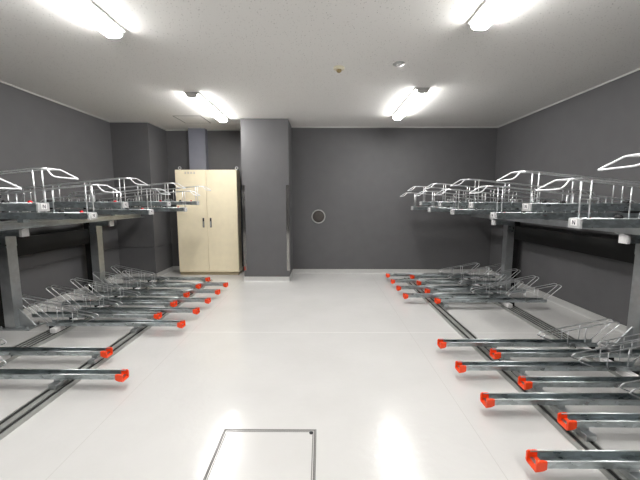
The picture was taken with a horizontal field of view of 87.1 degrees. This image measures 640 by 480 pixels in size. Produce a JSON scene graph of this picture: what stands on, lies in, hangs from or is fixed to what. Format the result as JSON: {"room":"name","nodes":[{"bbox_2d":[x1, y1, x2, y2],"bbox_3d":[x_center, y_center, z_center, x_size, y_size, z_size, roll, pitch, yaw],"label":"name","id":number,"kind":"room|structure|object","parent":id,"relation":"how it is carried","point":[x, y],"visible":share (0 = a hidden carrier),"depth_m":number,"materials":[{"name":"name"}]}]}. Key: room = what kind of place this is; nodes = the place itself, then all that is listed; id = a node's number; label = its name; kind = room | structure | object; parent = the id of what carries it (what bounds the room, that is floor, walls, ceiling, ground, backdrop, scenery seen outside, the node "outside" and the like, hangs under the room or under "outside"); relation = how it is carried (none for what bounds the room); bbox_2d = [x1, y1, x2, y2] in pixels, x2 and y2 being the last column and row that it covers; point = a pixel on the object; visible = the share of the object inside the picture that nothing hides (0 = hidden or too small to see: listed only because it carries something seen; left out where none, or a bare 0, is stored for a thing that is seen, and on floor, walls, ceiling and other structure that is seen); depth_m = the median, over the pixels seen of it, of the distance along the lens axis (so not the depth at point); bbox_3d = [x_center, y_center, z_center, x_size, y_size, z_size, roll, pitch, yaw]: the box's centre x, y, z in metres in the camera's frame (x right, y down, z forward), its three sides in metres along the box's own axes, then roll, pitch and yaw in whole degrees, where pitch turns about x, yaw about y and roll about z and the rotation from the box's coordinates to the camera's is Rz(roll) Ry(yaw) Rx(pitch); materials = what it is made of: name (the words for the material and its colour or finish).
{"room":"bicycle parking room","nodes":[
{"label":"bicycle parking room","id":0,"kind":"room"},
{"bbox_2d":[0,82,119,308],"bbox_3d":[-3.288,-0.207,2.002,0.150,2.430,7.800,0,7,0],"label":"wall","id":1,"kind":"structure","parent":0,"point":[36,131],"depth_m":4.06,"materials":[{"name":"grey paint"}]},
{"bbox_2d":[23,273,120,314],"bbox_3d":[-3.204,0.999,1.838,0.022,0.075,7.190,0,7,0],"label":"baseboard","id":2,"kind":"structure","parent":1,"relation":"attached to","point":[65,296],"depth_m":4.13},
{"bbox_2d":[110,122,172,273],"bbox_3d":[-2.912,-0.630,5.571,0.575,2.430,0.610,0,7,0],"label":"wall","id":3,"kind":"structure","parent":0,"point":[139,149],"depth_m":5.32,"materials":[{"name":"grey paint"}]},
{"bbox_2d":[121,273,156,276],"bbox_3d":[-2.910,0.576,5.396,0.583,0.075,0.022,0,7,0],"label":"baseboard","id":4,"kind":"structure","parent":3,"relation":"attached to","point":[126,274],"depth_m":5.40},
{"bbox_2d":[156,266,173,276],"bbox_3d":[-2.615,0.540,5.704,0.022,0.075,0.618,0,7,0],"label":"baseboard","id":5,"kind":"structure","parent":3,"relation":"attached to","point":[166,271],"depth_m":5.70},
{"bbox_2d":[188,128,208,169],"bbox_3d":[-2.058,-0.657,5.806,0.280,2.430,0.130,0,7,0],"label":"column","id":6,"kind":"structure","parent":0,"point":[197,137],"depth_m":5.64,"materials":[{"name":"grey paint"}]},
{"bbox_2d":[166,131,243,265],"bbox_3d":[-1.831,-0.673,5.944,2.733,2.430,0.150,0,7,0],"label":"wall","id":7,"kind":"structure","parent":0,"point":[224,147],"depth_m":5.78,"materials":[{"name":"grey paint"}]},
{"bbox_2d":[173,266,243,270],"bbox_3d":[-1.895,0.506,5.998,1.460,0.075,0.022,0,7,0],"label":"baseboard","id":8,"kind":"structure","parent":7,"relation":"attached to","point":[175,268],"depth_m":6.00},
{"bbox_2d":[240,119,292,276],"bbox_3d":[-0.816,-0.615,5.464,0.698,2.430,0.810,0,7,0],"label":"wall pillar","id":9,"kind":"structure","parent":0,"point":[266,144],"depth_m":5.05,"materials":[{"name":"grey paint"}]},
{"bbox_2d":[242,185,246,270],"bbox_3d":[-1.148,-0.178,5.127,0.044,1.300,0.044,0,7,0],"label":"guard","id":10,"kind":"object","parent":9,"relation":"attached to","point":[243,186],"visible":1,"depth_m":5.10,"materials":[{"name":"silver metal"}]},
{"bbox_2d":[244,277,289,281],"bbox_3d":[-0.819,0.604,5.189,0.714,0.075,0.022,0,7,0],"label":"baseboard","id":11,"kind":"structure","parent":9,"relation":"attached to","point":[246,279],"depth_m":5.19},
{"bbox_2d":[286,185,289,270],"bbox_3d":[-0.486,-0.176,5.125,0.044,1.300,0.044,0,7,0],"label":"guard","id":12,"kind":"object","parent":9,"relation":"attached to","point":[287,186],"visible":1,"depth_m":5.11,"materials":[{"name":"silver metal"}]},
{"bbox_2d":[0,271,639,479],"bbox_3d":[-0.169,1.065,2.141,6.390,0.120,8.100,0,7,0],"label":"floor","id":13,"kind":"structure","parent":0,"point":[356,362],"depth_m":2.22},
{"bbox_2d":[0,228,44,330],"bbox_3d":[-2.951,0.371,3.268,0.365,0.985,0.190,0,7,0],"label":"column","id":14,"kind":"structure","parent":13,"relation":"on","point":[13,317],"depth_m":3.25,"materials":[{"name":"metal"}]},
{"bbox_2d":[16,229,89,256],"bbox_3d":[-3.084,0.280,1.669,0.030,0.193,5.625,0,7,0],"label":"brace","id":15,"kind":"object","parent":14,"relation":"attached to","point":[33,244],"visible":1,"depth_m":3.83,"materials":[{"name":"black metal"}]},
{"bbox_2d":[0,214,122,223],"bbox_3d":[-3.023,0.001,1.975,0.060,0.055,6.500,0,7,0],"label":"beam","id":16,"kind":"structure","parent":14,"relation":"on","point":[4,222],"depth_m":3.62,"materials":[{"name":"metal"}]},
{"bbox_2d":[0,280,164,365],"bbox_3d":[-2.497,0.993,2.091,0.165,0.028,6.300,0,7,0],"label":"rail","id":17,"kind":"object","parent":13,"relation":"on","point":[40,339],"visible":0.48,"depth_m":3.00,"materials":[{"name":"grey metal"}]},
{"bbox_2d":[0,359,128,389],"bbox_3d":[-2.009,0.832,2.213,1.426,0.263,0.131,0,7,0],"label":"tray","id":18,"kind":"object","parent":17,"relation":"on","point":[60,376],"visible":1,"depth_m":2.22,"materials":[{"name":"metal"}]},
{"bbox_2d":[28,302,185,332],"bbox_3d":[-1.997,0.722,3.142,1.426,0.263,0.131,0,7,0],"label":"tray","id":19,"kind":"object","parent":17,"relation":"on","point":[55,326],"visible":1,"depth_m":3.14,"materials":[{"name":"metal"}]},
{"bbox_2d":[46,285,176,306],"bbox_3d":[-2.337,0.648,3.762,1.426,0.263,0.131,0,7,0],"label":"tray","id":20,"kind":"object","parent":17,"relation":"on","point":[95,303],"visible":0.7,"depth_m":3.76,"materials":[{"name":"metal"}]},
{"bbox_2d":[60,291,199,318],"bbox_3d":[-1.996,0.677,3.522,1.426,0.263,0.131,0,7,0],"label":"tray","id":21,"kind":"object","parent":17,"relation":"on","point":[195,310],"visible":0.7,"depth_m":3.52,"materials":[{"name":"metal"}]},
{"bbox_2d":[70,278,189,296],"bbox_3d":[-2.339,0.604,4.129,1.426,0.263,0.131,0,7,0],"label":"tray","id":22,"kind":"object","parent":17,"relation":"on","point":[115,294],"visible":0.64,"depth_m":4.13,"materials":[{"name":"metal"}]},
{"bbox_2d":[93,272,200,288],"bbox_3d":[-2.343,0.555,4.542,1.426,0.263,0.131,0,7,0],"label":"tray","id":23,"kind":"object","parent":17,"relation":"on","point":[134,285],"visible":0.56,"depth_m":4.54,"materials":[{"name":"metal"}]},
{"bbox_2d":[84,282,210,306],"bbox_3d":[-1.994,0.634,3.885,1.426,0.263,0.131,0,7,0],"label":"tray","id":24,"kind":"object","parent":17,"relation":"on","point":[207,300],"visible":0.64,"depth_m":3.88,"materials":[{"name":"metal"}]},
{"bbox_2d":[111,265,209,281],"bbox_3d":[-2.348,0.507,4.944,1.426,0.263,0.131,0,7,0],"label":"bike rack","id":25,"kind":"object","parent":17,"relation":"on","point":[150,279],"visible":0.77,"depth_m":4.94,"materials":[{"name":"metal"}]},
{"bbox_2d":[105,275,219,296],"bbox_3d":[-1.993,0.590,4.256,1.426,0.263,0.131,0,7,0],"label":"tray","id":26,"kind":"object","parent":17,"relation":"on","point":[216,291],"visible":0.66,"depth_m":4.25,"materials":[{"name":"metal"}]},
{"bbox_2d":[122,270,227,288],"bbox_3d":[-1.992,0.547,4.617,1.426,0.263,0.131,0,7,0],"label":"tray","id":27,"kind":"object","parent":17,"relation":"on","point":[224,284],"visible":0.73,"depth_m":4.61,"materials":[{"name":"metal"}]},
{"bbox_2d":[83,220,117,291],"bbox_3d":[-2.932,0.219,4.549,0.395,0.985,0.190,0,7,0],"label":"column","id":28,"kind":"structure","parent":13,"relation":"on","point":[94,251],"depth_m":4.51,"materials":[{"name":"metal"}]},
{"bbox_2d":[0,214,140,230],"bbox_3d":[-2.753,0.001,1.974,0.060,0.055,6.500,0,7,0],"label":"beam","id":29,"kind":"structure","parent":28,"relation":"on","point":[8,226],"depth_m":3.53,"materials":[{"name":"metal"}]},
{"bbox_2d":[0,178,21,189],"bbox_3d":[-2.361,-0.166,1.758,1.464,0.328,0.208,0,7,0],"label":"bike rack","id":30,"kind":"object","parent":29,"relation":"on","point":[18,187],"visible":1,"depth_m":1.81,"materials":[{"name":"metal"}]},
{"bbox_2d":[0,168,77,211],"bbox_3d":[-2.360,-0.257,2.191,1.464,0.408,0.208,0,7,0],"label":"bike rack","id":31,"kind":"object","parent":29,"relation":"on","point":[5,205],"visible":1,"depth_m":2.15,"materials":[{"name":"metal"}]},
{"bbox_2d":[0,203,36,210],"bbox_3d":[-2.452,-0.216,2.189,1.280,0.050,0.085,0,7,0],"label":"tray","id":32,"kind":"object","parent":31,"relation":"on","point":[3,206],"depth_m":2.15,"materials":[{"name":"metal"}]},
{"bbox_2d":[0,184,120,220],"bbox_3d":[-2.358,-0.273,2.662,1.464,0.328,0.208,0,7,0],"label":"bike rack","id":33,"kind":"object","parent":29,"relation":"on","point":[4,215],"visible":0.81,"depth_m":2.62,"materials":[{"name":"grey metal"}]},
{"bbox_2d":[0,212,87,218],"bbox_3d":[-2.450,-0.192,2.665,1.280,0.050,0.085,0,7,0],"label":"tray","id":34,"kind":"object","parent":33,"relation":"on","point":[3,215],"depth_m":2.62,"materials":[{"name":"metal"}]},
{"bbox_2d":[0,177,147,222],"bbox_3d":[-2.356,-0.366,3.104,1.464,0.408,0.208,0,7,0],"label":"bike rack","id":35,"kind":"object","parent":29,"relation":"on","point":[97,204],"visible":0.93,"depth_m":3.06,"materials":[{"name":"grey metal"}]},
{"bbox_2d":[0,202,121,207],"bbox_3d":[-2.448,-0.324,3.103,1.280,0.050,0.085,0,7,0],"label":"tray","id":36,"kind":"object","parent":35,"relation":"on","point":[56,204],"depth_m":3.06,"materials":[{"name":"metal"}]},
{"bbox_2d":[31,188,170,219],"bbox_3d":[-2.355,-0.382,3.576,1.464,0.328,0.208,0,7,0],"label":"bike rack","id":37,"kind":"object","parent":29,"relation":"on","point":[126,210],"visible":0.7,"depth_m":3.54,"materials":[{"name":"grey metal"}]},
{"bbox_2d":[31,209,147,213],"bbox_3d":[-2.447,-0.300,3.579,1.280,0.050,0.085,0,7,0],"label":"tray","id":38,"kind":"object","parent":37,"relation":"on","point":[99,211],"depth_m":3.53,"materials":[{"name":"metal"}]},
{"bbox_2d":[57,183,185,208],"bbox_3d":[-2.353,-0.471,3.988,1.464,0.408,0.208,0,7,0],"label":"bike rack","id":39,"kind":"object","parent":29,"relation":"on","point":[130,203],"visible":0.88,"depth_m":3.94,"materials":[{"name":"grey metal"}]},
{"bbox_2d":[128,202,165,205],"bbox_3d":[-2.445,-0.429,3.986,1.280,0.050,0.085,0,7,0],"label":"tray","id":40,"kind":"object","parent":39,"relation":"on","point":[129,203],"depth_m":3.94,"materials":[{"name":"metal"}]},
{"bbox_2d":[95,191,199,215],"bbox_3d":[-2.351,-0.489,4.479,1.464,0.328,0.208,0,7,0],"label":"bike rack","id":41,"kind":"object","parent":29,"relation":"on","point":[166,208],"visible":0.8,"depth_m":4.44,"materials":[{"name":"grey metal"}]},
{"bbox_2d":[95,208,183,210],"bbox_3d":[-2.443,-0.408,4.482,1.280,0.050,0.085,0,7,0],"label":"tray","id":42,"kind":"object","parent":41,"relation":"on","point":[155,209],"depth_m":4.44,"materials":[{"name":"metal"}]},
{"bbox_2d":[113,186,210,206],"bbox_3d":[-2.349,-0.583,4.931,1.464,0.408,0.208,0,7,0],"label":"bike rack","id":43,"kind":"object","parent":29,"relation":"on","point":[179,202],"visible":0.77,"depth_m":4.88,"materials":[{"name":"grey metal"}]},
{"bbox_2d":[170,201,195,204],"bbox_3d":[-2.442,-0.541,4.930,1.280,0.050,0.085,0,7,0],"label":"tray","id":44,"kind":"object","parent":43,"relation":"on","point":[172,202],"depth_m":4.89,"materials":[{"name":"metal"}]},
{"bbox_2d":[0,279,212,439],"bbox_3d":[-1.724,0.994,2.088,0.110,0.028,6.300,0,7,0],"label":"rail","id":45,"kind":"object","parent":13,"relation":"on","point":[8,424],"visible":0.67,"depth_m":2.12,"materials":[{"name":"grey metal"}]},
{"bbox_2d":[0,338,112,363],"bbox_3d":[-2.325,0.792,2.550,1.426,0.263,0.131,0,7,0],"label":"tray","id":46,"kind":"object","parent":45,"relation":"on","point":[97,353],"visible":1,"depth_m":2.55,"materials":[{"name":"metal"}]},
{"bbox_2d":[22,295,161,319],"bbox_3d":[-2.330,0.694,3.375,1.426,0.263,0.131,0,7,0],"label":"tray","id":47,"kind":"object","parent":45,"relation":"on","point":[149,315],"visible":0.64,"depth_m":3.37,"materials":[{"name":"metal"}]},
{"bbox_2d":[175,166,241,274],"bbox_3d":[-1.844,-0.316,5.644,1.015,1.792,0.239,0,7,0],"label":"tall cabinet","id":48,"kind":"object","parent":13,"relation":"on","point":[209,232],"visible":1,"depth_m":5.55,"materials":[{"name":"beige metal"}]},
{"bbox_2d":[203,429,315,479],"bbox_3d":[-0.273,1.067,1.595,0.505,0.004,0.505,0,7,0],"label":"floor hatch","id":49,"kind":"object","parent":13,"relation":"on","point":[239,454],"visible":1,"depth_m":1.66,"materials":[{"name":"metal"}]},
{"bbox_2d":[487,219,519,287],"bbox_3d":[2.619,0.190,4.846,0.405,0.985,0.190,0,7,0],"label":"column","id":50,"kind":"structure","parent":13,"relation":"on","point":[510,245],"depth_m":4.80,"materials":[{"name":"metal"}]},
{"bbox_2d":[471,214,639,234],"bbox_3d":[2.478,-0.008,2.104,0.060,0.055,6.800,0,7,0],"label":"beam","id":51,"kind":"structure","parent":50,"relation":"on","point":[635,231],"depth_m":3.46,"materials":[{"name":"metal"}]},
{"bbox_2d":[400,192,483,209],"bbox_3d":[2.018,-0.584,5.328,1.464,0.328,0.208,0,7,0],"label":"bike rack","id":52,"kind":"object","parent":51,"relation":"on","point":[414,207],"visible":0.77,"depth_m":5.29,"materials":[{"name":"grey metal"}]},
{"bbox_2d":[413,207,467,209],"bbox_3d":[2.110,-0.503,5.330,1.280,0.050,0.085,0,7,0],"label":"tray","id":53,"kind":"object","parent":52,"relation":"on","point":[414,208],"depth_m":5.29,"materials":[{"name":"metal"}]},
{"bbox_2d":[407,186,505,214],"bbox_3d":[2.016,-0.570,4.866,1.464,0.408,0.208,0,7,0],"label":"bike rack","id":54,"kind":"object","parent":51,"relation":"on","point":[424,202],"visible":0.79,"depth_m":4.82,"materials":[{"name":"grey metal"}]},
{"bbox_2d":[422,202,437,204],"bbox_3d":[2.108,-0.528,4.864,1.280,0.050,0.085,0,7,0],"label":"tray","id":55,"kind":"object","parent":54,"relation":"on","point":[423,203],"depth_m":4.82,"materials":[{"name":"metal"}]},
{"bbox_2d":[415,191,519,211],"bbox_3d":[2.015,-0.483,4.474,1.464,0.328,0.208,0,7,0],"label":"bike rack","id":56,"kind":"object","parent":51,"relation":"on","point":[448,208],"visible":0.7,"depth_m":4.43,"materials":[{"name":"grey metal"}]},
{"bbox_2d":[431,208,519,211],"bbox_3d":[2.107,-0.401,4.476,1.280,0.050,0.085,0,7,0],"label":"tray","id":57,"kind":"object","parent":56,"relation":"on","point":[432,209],"depth_m":4.43,"materials":[{"name":"metal"}]},
{"bbox_2d":[424,183,541,208],"bbox_3d":[2.013,-0.475,4.072,1.464,0.408,0.208,0,7,0],"label":"bike rack","id":58,"kind":"object","parent":51,"relation":"on","point":[461,203],"visible":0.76,"depth_m":4.03,"materials":[{"name":"grey metal"}]},
{"bbox_2d":[442,202,468,205],"bbox_3d":[2.105,-0.433,4.069,1.280,0.050,0.085,0,7,0],"label":"tray","id":59,"kind":"object","parent":58,"relation":"on","point":[443,203],"depth_m":4.03,"materials":[{"name":"metal"}]},
{"bbox_2d":[435,189,570,219],"bbox_3d":[2.012,-0.388,3.679,1.464,0.328,0.208,0,7,0],"label":"bike rack","id":60,"kind":"object","parent":51,"relation":"on","point":[475,210],"visible":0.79,"depth_m":3.64,"materials":[{"name":"grey metal"}]},
{"bbox_2d":[455,210,570,213],"bbox_3d":[2.104,-0.307,3.682,1.280,0.050,0.085,0,7,0],"label":"tray","id":61,"kind":"object","parent":60,"relation":"on","point":[456,211],"depth_m":3.64,"materials":[{"name":"metal"}]},
{"bbox_2d":[450,179,605,211],"bbox_3d":[2.010,-0.375,3.228,1.464,0.408,0.208,0,7,0],"label":"bike rack","id":62,"kind":"object","parent":51,"relation":"on","point":[474,204],"visible":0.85,"depth_m":3.18,"materials":[{"name":"grey metal"}]},
{"bbox_2d":[474,203,522,207],"bbox_3d":[2.102,-0.333,3.225,1.280,0.050,0.085,0,7,0],"label":"tray","id":63,"kind":"object","parent":62,"relation":"on","point":[476,205],"depth_m":3.18,"materials":[{"name":"metal"}]},
{"bbox_2d":[469,185,638,218],"bbox_3d":[2.009,-0.285,2.805,1.464,0.328,0.208,0,7,0],"label":"bike rack","id":64,"kind":"object","parent":51,"relation":"on","point":[523,214],"visible":0.77,"depth_m":2.77,"materials":[{"name":"grey metal"}]},
{"bbox_2d":[497,212,638,218],"bbox_3d":[2.100,-0.203,2.808,1.280,0.050,0.085,0,7,0],"label":"tray","id":65,"kind":"object","parent":64,"relation":"on","point":[500,215],"depth_m":2.77,"materials":[{"name":"metal"}]},
{"bbox_2d":[496,171,639,212],"bbox_3d":[2.007,-0.271,2.354,1.464,0.408,0.208,0,7,0],"label":"bike rack","id":66,"kind":"object","parent":51,"relation":"on","point":[621,207],"visible":0.88,"depth_m":2.31,"materials":[{"name":"galvanised steel"},{"name":"zinc wire"},{"name":"white plastic"}]},
{"bbox_2d":[531,203,639,210],"bbox_3d":[2.099,-0.229,2.352,1.280,0.050,0.085,0,7,0],"label":"tray","id":67,"kind":"object","parent":66,"relation":"on","point":[534,206],"depth_m":2.31,"materials":[{"name":"metal"}]},
{"bbox_2d":[536,178,639,228],"bbox_3d":[2.005,-0.177,1.902,1.464,0.328,0.208,0,7,0],"label":"bike rack","id":68,"kind":"object","parent":51,"relation":"on","point":[618,221],"visible":1,"depth_m":1.86,"materials":[{"name":"galvanised steel"},{"name":"zinc wire"},{"name":"white plastic"}]},
{"bbox_2d":[582,218,639,227],"bbox_3d":[2.097,-0.096,1.904,1.280,0.050,0.085,0,7,0],"label":"tray","id":69,"kind":"object","parent":68,"relation":"on","point":[586,222],"depth_m":1.86,"materials":[{"name":"metal"}]},
{"bbox_2d":[598,153,639,170],"bbox_3d":[2.003,-0.165,1.460,1.464,0.408,0.208,0,7,0],"label":"bike rack","id":70,"kind":"object","parent":51,"relation":"on","point":[637,154],"visible":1,"depth_m":1.48,"materials":[{"name":"metal"}]},
{"bbox_2d":[403,278,628,479],"bbox_3d":[1.355,0.991,2.152,0.103,0.028,6.450,0,7,0],"label":"rail","id":71,"kind":"object","parent":13,"relation":"on","point":[546,411],"visible":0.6,"depth_m":2.18,"materials":[{"name":"silver metal"}]},
{"bbox_2d":[454,278,639,389],"bbox_3d":[2.199,0.992,2.149,0.155,0.028,6.450,0,7,0],"label":"rail","id":72,"kind":"object","parent":13,"relation":"on","point":[539,324],"visible":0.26,"depth_m":3.38,"materials":[{"name":"grey metal"}]},
{"bbox_2d":[386,262,479,278],"bbox_3d":[1.746,0.482,5.202,1.426,0.263,0.131,0,7,0],"label":"tray","id":73,"kind":"object","parent":72,"relation":"on","point":[440,273],"visible":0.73,"depth_m":5.20,"materials":[{"name":"metal"}]},
{"bbox_2d":[391,267,491,285],"bbox_3d":[1.741,0.527,4.820,1.426,0.263,0.131,0,7,0],"label":"tray","id":74,"kind":"object","parent":72,"relation":"on","point":[393,281],"visible":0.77,"depth_m":4.82,"materials":[{"name":"metal"}]},
{"bbox_2d":[396,273,506,290],"bbox_3d":[1.738,0.572,4.447,1.426,0.263,0.131,0,7,0],"label":"tray","id":75,"kind":"object","parent":72,"relation":"on","point":[398,287],"visible":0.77,"depth_m":4.45,"materials":[{"name":"metal"}]},
{"bbox_2d":[410,264,500,278],"bbox_3d":[2.100,0.494,5.107,1.426,0.263,0.131,0,7,0],"label":"tray","id":76,"kind":"object","parent":72,"relation":"on","point":[468,276],"visible":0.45,"depth_m":5.11,"materials":[{"name":"metal"}]},
{"bbox_2d":[403,279,522,302],"bbox_3d":[1.736,0.616,4.076,1.426,0.263,0.131,0,7,0],"label":"tray","id":77,"kind":"object","parent":72,"relation":"on","point":[474,294],"visible":0.84,"depth_m":4.08,"materials":[{"name":"metal"}]},
{"bbox_2d":[416,268,518,285],"bbox_3d":[2.089,0.539,4.727,1.426,0.263,0.131,0,7,0],"label":"tray","id":78,"kind":"object","parent":72,"relation":"on","point":[418,282],"visible":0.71,"depth_m":4.73,"materials":[{"name":"metal"}]},
{"bbox_2d":[425,275,538,292],"bbox_3d":[2.074,0.589,4.304,1.426,0.263,0.131,0,7,0],"label":"tray","id":79,"kind":"object","parent":72,"relation":"on","point":[427,290],"visible":0.78,"depth_m":4.30,"materials":[{"name":"metal"}]},
{"bbox_2d":[434,283,561,307],"bbox_3d":[2.061,0.638,3.888,1.426,0.263,0.131,0,7,0],"label":"tray","id":80,"kind":"object","parent":72,"relation":"on","point":[507,302],"visible":1,"depth_m":3.89,"materials":[{"name":"metal"}]},
{"bbox_2d":[437,318,619,350],"bbox_3d":[1.684,0.777,2.714,1.426,0.263,0.131,0,7,0],"label":"tray","id":81,"kind":"object","parent":72,"relation":"on","point":[585,343],"visible":0.87,"depth_m":2.71,"materials":[{"name":"galvanised steel"},{"name":"zinc wire"},{"name":"red-orange plastic"}]},
{"bbox_2d":[455,340,639,376],"bbox_3d":[1.678,0.823,2.330,1.426,0.263,0.131,0,7,0],"label":"tray","id":82,"kind":"object","parent":72,"relation":"on","point":[625,369],"visible":0.94,"depth_m":2.33,"materials":[{"name":"galvanised steel"},{"name":"zinc wire"},{"name":"red-orange plastic"}]},
{"bbox_2d":[480,379,639,413],"bbox_3d":[1.671,0.870,1.938,1.426,0.263,0.131,0,7,0],"label":"tray","id":83,"kind":"object","parent":72,"relation":"on","point":[557,402],"visible":0.94,"depth_m":1.95,"materials":[{"name":"metal"}]},
{"bbox_2d":[490,333,639,360],"bbox_3d":[2.026,0.800,2.529,1.426,0.263,0.131,0,7,0],"label":"tray","id":84,"kind":"object","parent":72,"relation":"on","point":[501,354],"visible":0.7,"depth_m":2.53,"materials":[{"name":"metal"}]},
{"bbox_2d":[518,376,639,392],"bbox_3d":[2.005,0.848,2.124,1.426,0.263,0.131,0,7,0],"label":"tray","id":85,"kind":"object","parent":72,"relation":"on","point":[536,384],"visible":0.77,"depth_m":2.17,"materials":[{"name":"metal"}]},
{"bbox_2d":[525,449,639,479],"bbox_3d":[1.663,0.924,1.479,1.426,0.263,0.131,0,7,0],"label":"tray","id":86,"kind":"object","parent":72,"relation":"on","point":[627,462],"visible":1,"depth_m":1.52,"materials":[{"name":"galvanised steel"},{"name":"zinc wire"},{"name":"red-orange plastic"}]},
{"bbox_2d":[557,412,639,440],"bbox_3d":[1.999,0.893,1.748,1.426,0.263,0.131,0,7,0],"label":"tray","id":87,"kind":"object","parent":72,"relation":"on","point":[580,423],"visible":1,"depth_m":1.76,"materials":[{"name":"galvanised steel"},{"name":"zinc wire"},{"name":"red-orange plastic"}]},
{"bbox_2d":[601,233,639,348],"bbox_3d":[2.624,0.433,2.806,0.380,0.985,0.190,0,7,0],"label":"column","id":88,"kind":"structure","parent":13,"relation":"on","point":[633,323],"depth_m":2.82,"materials":[{"name":"metal"}]},
{"bbox_2d":[515,226,635,263],"bbox_3d":[2.756,0.250,1.804,0.030,0.185,5.945,0,7,0],"label":"brace","id":89,"kind":"object","parent":88,"relation":"attached to","point":[596,246],"visible":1,"depth_m":3.55,"materials":[{"name":"black metal"}]},
{"bbox_2d":[0,0,639,129],"bbox_3d":[-0.166,-1.468,1.840,6.390,0.120,8.100,0,7,0],"label":"ceiling","id":90,"kind":"structure","parent":0,"point":[250,59],"depth_m":2.77,"materials":[{"name":"white paint"}]},
{"bbox_2d":[60,0,125,38],"bbox_3d":[-1.441,-1.370,1.766,0.154,0.060,1.200,0,7,0],"label":"ceiling light","id":91,"kind":"object","parent":90,"relation":"attached to","point":[88,10],"visible":1,"depth_m":2.12,"materials":[{"name":"white plastic"}]},
{"bbox_2d":[173,116,209,122],"bbox_3d":[-1.884,-1.781,4.982,0.400,0.003,0.450,0,7,0],"label":"ceiling access panel","id":92,"kind":"object","parent":90,"relation":"attached to","point":[186,119],"visible":1,"depth_m":4.97,"materials":[{"name":"metal"}]},
{"bbox_2d":[185,92,227,121],"bbox_3d":[-1.412,-1.672,4.308,0.154,0.060,1.200,0,7,0],"label":"ceiling light","id":93,"kind":"object","parent":90,"relation":"attached to","point":[199,99],"visible":1,"depth_m":4.10,"materials":[{"name":"white plastic"}]},
{"bbox_2d":[333,65,344,72],"bbox_3d":[0.170,-1.524,3.021,0.100,0.045,0.100,0,7,0],"label":"smoke detector","id":94,"kind":"object","parent":90,"relation":"attached to","point":[338,68],"visible":1,"depth_m":2.99,"materials":[{"name":"beige plastic"}]},
{"bbox_2d":[393,61,404,66],"bbox_3d":[0.685,-1.524,2.928,0.104,0.023,0.104,0,7,0],"label":"smoke detector","id":95,"kind":"object","parent":90,"relation":"attached to","point":[397,63],"visible":1,"depth_m":2.91,"materials":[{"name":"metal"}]},
{"bbox_2d":[392,87,429,119],"bbox_3d":[1.088,-1.650,4.150,0.154,0.060,1.200,0,7,0],"label":"ceiling light","id":96,"kind":"object","parent":90,"relation":"attached to","point":[417,93],"visible":1,"depth_m":3.92,"materials":[{"name":"white plastic"}]},
{"bbox_2d":[468,0,513,30],"bbox_3d":[1.058,-1.353,1.648,0.154,0.060,1.200,0,7,0],"label":"ceiling light","id":97,"kind":"object","parent":90,"relation":"attached to","point":[489,11],"visible":1,"depth_m":2.07,"materials":[{"name":"white plastic"}]},
{"bbox_2d":[292,128,497,268],"bbox_3d":[1.213,-0.654,5.819,3.357,2.430,0.380,0,7,0],"label":"wall","id":98,"kind":"structure","parent":0,"point":[358,177],"depth_m":5.62,"materials":[{"name":"grey paint"}]},
{"bbox_2d":[311,209,325,223],"bbox_3d":[-0.025,-0.394,5.659,0.236,0.236,0.016,0,7,0],"label":"cap","id":99,"kind":"object","parent":98,"relation":"attached to","point":[318,216],"visible":1,"depth_m":5.66,"materials":[{"name":"grey metal"}]},
{"bbox_2d":[293,269,487,273],"bbox_3d":[1.211,0.538,5.758,3.357,0.075,0.022,0,7,0],"label":"baseboard","id":100,"kind":"structure","parent":98,"relation":"attached to","point":[295,271],"depth_m":5.76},
{"bbox_2d":[489,70,639,325],"bbox_3d":[2.952,-0.196,1.980,0.150,2.430,7.800,0,7,0],"label":"wall","id":101,"kind":"structure","parent":0,"point":[581,134],"depth_m":3.74,"materials":[{"name":"grey paint"}]},
{"bbox_2d":[0,68,639,130],"bbox_3d":[-0.166,-1.402,1.848,6.090,0.012,7.800,0,7,0],"label":"trim","id":102,"kind":"structure","parent":101,"relation":"attached to","point":[639,68],"depth_m":5.03,"materials":[{"name":"white plastic"}]},
{"bbox_2d":[488,270,626,333],"bbox_3d":[2.865,0.987,2.005,0.022,0.075,7.570,0,7,0],"label":"baseboard","id":103,"kind":"structure","parent":101,"relation":"attached to","point":[621,328],"depth_m":3.78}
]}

